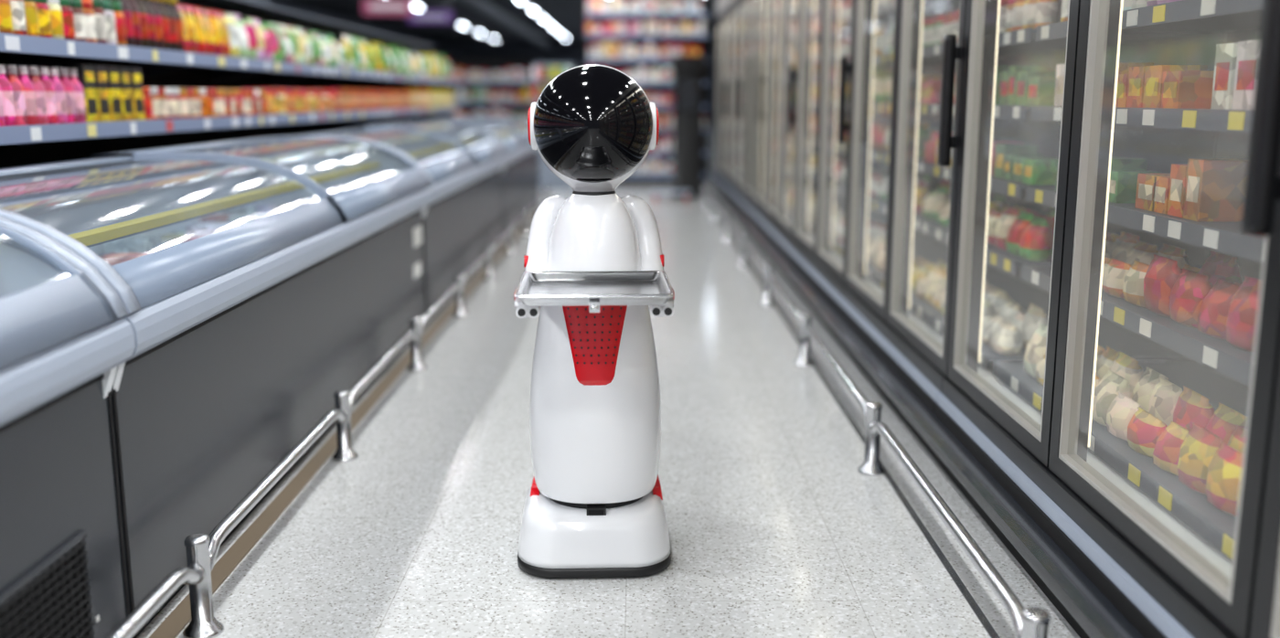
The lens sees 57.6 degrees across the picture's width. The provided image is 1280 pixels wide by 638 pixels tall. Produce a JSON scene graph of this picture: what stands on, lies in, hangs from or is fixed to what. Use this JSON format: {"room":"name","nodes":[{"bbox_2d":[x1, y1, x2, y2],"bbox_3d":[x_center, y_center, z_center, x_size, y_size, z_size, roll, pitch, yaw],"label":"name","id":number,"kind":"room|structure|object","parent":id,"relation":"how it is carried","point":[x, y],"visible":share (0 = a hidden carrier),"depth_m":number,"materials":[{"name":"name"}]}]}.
{"room":"supermarket aisle","nodes":[
{"label":"supermarket aisle","id":0,"kind":"room"},
{"bbox_2d":[253,0,717,51],"bbox_3d":[-3.556,-7.259,23.550,21.000,0.100,67.000,0,11,0],"label":"ceiling","id":1,"kind":"structure","parent":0,"point":[567,16],"depth_m":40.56,"materials":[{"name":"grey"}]},
{"bbox_2d":[362,0,413,14],"bbox_3d":[-3.993,-5.498,18.284,0.800,1.390,0.033,0,11,0],"label":"aisle sign","id":2,"kind":"object","parent":1,"relation":"hanging from","point":[368,6],"visible":1,"depth_m":18.38,"materials":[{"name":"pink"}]},
{"bbox_2d":[407,0,453,22],"bbox_3d":[-3.495,-5.656,19.273,0.750,1.450,0.033,0,11,0],"label":"aisle sign","id":3,"kind":"object","parent":1,"relation":"hanging from","point":[419,16],"visible":0.82,"depth_m":19.38,"materials":[{"name":"purple"}]},
{"bbox_2d":[412,0,497,40],"bbox_3d":[-6.351,-6.791,21.750,0.120,0.145,61.300,0,11,0],"label":"ceiling light","id":4,"kind":"object","parent":1,"relation":"attached to","point":[417,5],"depth_m":41.79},
{"bbox_2d":[518,0,567,39],"bbox_3d":[-3.195,-10.362,40.520,0.120,0.145,21.500,0,11,0],"label":"ceiling light","id":5,"kind":"object","parent":1,"relation":"attached to","point":[532,8],"depth_m":38.09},
{"bbox_2d":[408,42,716,124],"bbox_3d":[-3.632,-11.539,56.888,21.200,3.950,0.100,0,11,0],"label":"wall","id":6,"kind":"structure","parent":0,"point":[567,52],"depth_m":56.56,"materials":[{"name":"grey paint"}]},
{"bbox_2d":[136,124,1079,637],"bbox_3d":[-3.556,-3.280,24.307,21.000,0.100,67.000,0,11,0],"label":"floor","id":7,"kind":"structure","parent":0,"point":[775,530],"depth_m":3.63,"materials":[{"name":"tile"}]},
{"bbox_2d":[0,216,135,637],"bbox_3d":[-1.601,0.616,0.699,1.000,1.068,3.838,0,11,0],"label":"chest freezer","id":8,"kind":"object","parent":7,"relation":"on","point":[65,336],"visible":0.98,"depth_m":2.34,"materials":[{"name":"grey metal"}]},
{"bbox_2d":[0,136,434,637],"bbox_3d":[-1.610,-0.100,4.466,1.000,1.068,3.808,0,11,0],"label":"chest freezer","id":9,"kind":"object","parent":7,"relation":"on","point":[258,281],"visible":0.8,"depth_m":3.77,"materials":[{"name":"grey metal"}]},
{"bbox_2d":[0,0,458,168],"bbox_3d":[-2.422,-0.496,4.430,0.616,1.860,18.940,0,11,0],"label":"shelf unit","id":10,"kind":"object","parent":7,"relation":"on","point":[20,145],"visible":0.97,"depth_m":6.67,"materials":[{"name":"grey metal"}]},
{"bbox_2d":[0,0,451,78],"bbox_3d":[-2.276,-1.165,4.301,0.267,0.278,18.773,0,11,0],"label":"packaged groceries","id":11,"kind":"object","parent":10,"relation":"on","point":[169,25],"visible":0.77,"depth_m":5.65},
{"bbox_2d":[0,64,454,126],"bbox_3d":[-2.268,-0.840,4.357,0.259,0.230,18.751,0,11,0],"label":"packaged groceries","id":12,"kind":"object","parent":10,"relation":"on","point":[31,95],"visible":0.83,"depth_m":4.96},
{"bbox_2d":[106,186,550,637],"bbox_3d":[-1.062,0.118,5.519,0.094,0.246,16.750,0,11,0],"label":"guard rail","id":13,"kind":"object","parent":7,"relation":"on","point":[202,549],"visible":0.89,"depth_m":3.29,"materials":[{"name":"silver metal"}]},
{"bbox_2d":[149,210,535,637],"bbox_3d":[-1.145,0.404,4.655,0.060,0.006,19.000,0,11,0],"label":"trim","id":14,"kind":"structure","parent":7,"relation":"on","point":[178,619],"depth_m":3.81,"materials":[{"name":"brown"}]},
{"bbox_2d":[258,121,509,328],"bbox_3d":[-1.619,-0.810,8.199,1.000,1.068,3.768,0,11,0],"label":"chest freezer","id":15,"kind":"object","parent":7,"relation":"on","point":[464,167],"visible":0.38,"depth_m":7.86,"materials":[{"name":"grey metal"}]},
{"bbox_2d":[397,115,539,245],"bbox_3d":[-1.627,-1.514,11.898,1.000,1.068,3.738,0,11,0],"label":"chest freezer","id":16,"kind":"object","parent":7,"relation":"on","point":[521,176],"visible":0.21,"depth_m":11.51,"materials":[{"name":"grey metal"}]},
{"bbox_2d":[444,57,539,121],"bbox_3d":[-2.872,-3.585,20.427,2.210,1.950,0.512,0,11,0],"label":"shelf unit","id":17,"kind":"object","parent":7,"relation":"on","point":[499,87],"visible":0.31,"depth_m":20.20,"materials":[{"name":"grey metal"}]},
{"bbox_2d":[530,64,574,189],"bbox_3d":[-1.238,-2.751,16.575,0.660,1.750,0.560,0,11,0],"label":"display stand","id":18,"kind":"object","parent":7,"relation":"on","point":[542,74],"visible":0.26,"depth_m":16.44,"materials":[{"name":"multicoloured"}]},
{"bbox_2d":[513,64,674,578],"bbox_3d":[-0.124,0.025,3.030,0.426,1.358,0.737,0,11,-2],"label":"robot","id":19,"kind":"object","parent":7,"relation":"on","point":[592,276],"visible":1,"depth_m":3.08,"materials":[{"name":"white plastic"}]},
{"bbox_2d":[513,270,674,312],"bbox_3d":[-0.111,-0.070,2.837,0.368,0.040,0.392,0,11,-2],"label":"serving tray","id":20,"kind":"object","parent":19,"relation":"on","point":[594,289],"depth_m":2.85,"materials":[{"name":"silver metal"}]},
{"bbox_2d":[562,305,627,385],"bbox_3d":[-0.119,0.048,3.068,0.177,0.251,0.063,0,11,-2],"label":"speaker grille","id":21,"kind":"object","parent":19,"relation":"attached to","point":[594,345],"depth_m":3.06,"materials":[{"name":"red plastic"}]},
{"bbox_2d":[583,0,709,184],"bbox_3d":[0.095,-3.400,17.314,1.830,2.750,0.512,0,11,0],"label":"shelf unit","id":22,"kind":"object","parent":7,"relation":"on","point":[638,38],"visible":0.45,"depth_m":17.05,"materials":[{"name":"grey metal"}]},
{"bbox_2d":[651,190,690,202],"bbox_3d":[0.387,-1.543,14.569,0.480,0.124,0.340,0,11,0],"label":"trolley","id":23,"kind":"object","parent":7,"relation":"on","point":[686,193],"visible":1,"depth_m":14.43,"materials":[{"name":"grey metal"}]},
{"bbox_2d":[671,55,705,197],"bbox_3d":[0.625,-2.505,15.150,0.430,1.800,0.420,0,11,0],"label":"column","id":24,"kind":"structure","parent":7,"relation":"on","point":[688,69],"depth_m":14.97,"materials":[{"name":"black metal"}]},
{"bbox_2d":[708,0,796,202],"bbox_3d":[1.490,-2.919,15.130,1.050,2.620,2.070,0,11,0],"label":"refrigerator","id":25,"kind":"object","parent":7,"relation":"on","point":[720,176],"visible":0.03,"depth_m":15.18,"materials":[{"name":"black metal"}]},
{"bbox_2d":[718,0,819,219],"bbox_3d":[1.495,-2.532,13.096,1.050,2.620,2.070,0,11,0],"label":"refrigerator","id":26,"kind":"object","parent":7,"relation":"on","point":[730,193],"visible":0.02,"depth_m":13.16,"materials":[{"name":"black metal"}]},
{"bbox_2d":[732,0,849,243],"bbox_3d":[1.499,-2.145,11.062,1.050,2.620,2.070,0,11,0],"label":"refrigerator","id":27,"kind":"object","parent":7,"relation":"on","point":[749,208],"visible":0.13,"depth_m":11.11,"materials":[{"name":"black metal"}]},
{"bbox_2d":[750,0,926,279],"bbox_3d":[1.504,-1.758,9.029,1.050,2.620,2.070,0,11,0],"label":"refrigerator","id":28,"kind":"object","parent":7,"relation":"on","point":[773,233],"visible":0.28,"depth_m":9.07,"materials":[{"name":"black metal"}]},
{"bbox_2d":[702,196,1000,637],"bbox_3d":[0.843,0.274,5.347,0.020,0.004,20.400,0,11,0],"label":"trim","id":29,"kind":"structure","parent":7,"relation":"on","point":[967,596],"depth_m":3.60,"materials":[{"name":"black metal"}]},
{"bbox_2d":[698,181,1050,637],"bbox_3d":[0.796,-0.055,6.426,0.094,0.246,18.189,0,11,0],"label":"guard rail","id":30,"kind":"object","parent":7,"relation":"on","point":[1029,622],"visible":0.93,"depth_m":3.87,"materials":[{"name":"silver metal"}]},
{"bbox_2d":[778,0,1024,339],"bbox_3d":[1.509,-1.371,6.995,1.050,2.620,2.070,0,11,0],"label":"refrigerator","id":31,"kind":"object","parent":7,"relation":"on","point":[815,268],"visible":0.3,"depth_m":6.96,"materials":[{"name":"black metal"}]},
{"bbox_2d":[824,0,1226,456],"bbox_3d":[1.514,-0.985,4.962,1.050,2.620,2.070,0,11,0],"label":"refrigerator","id":32,"kind":"object","parent":7,"relation":"on","point":[895,329],"visible":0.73,"depth_m":4.75,"materials":[{"name":"glass"}]},
{"bbox_2d":[916,0,1279,637],"bbox_3d":[1.518,-0.598,2.928,1.050,2.620,2.070,0,11,0],"label":"refrigerator","id":33,"kind":"object","parent":7,"relation":"on","point":[1130,492],"visible":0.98,"depth_m":2.96,"materials":[{"name":"clear glass"}]},
{"bbox_2d":[1249,352,1279,637],"bbox_3d":[1.523,-0.211,0.895,1.050,2.620,2.070,0,11,0],"label":"refrigerator","id":34,"kind":"object","parent":7,"relation":"on","point":[1265,615],"visible":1,"depth_m":2.02,"materials":[{"name":"black metal"}]}
]}

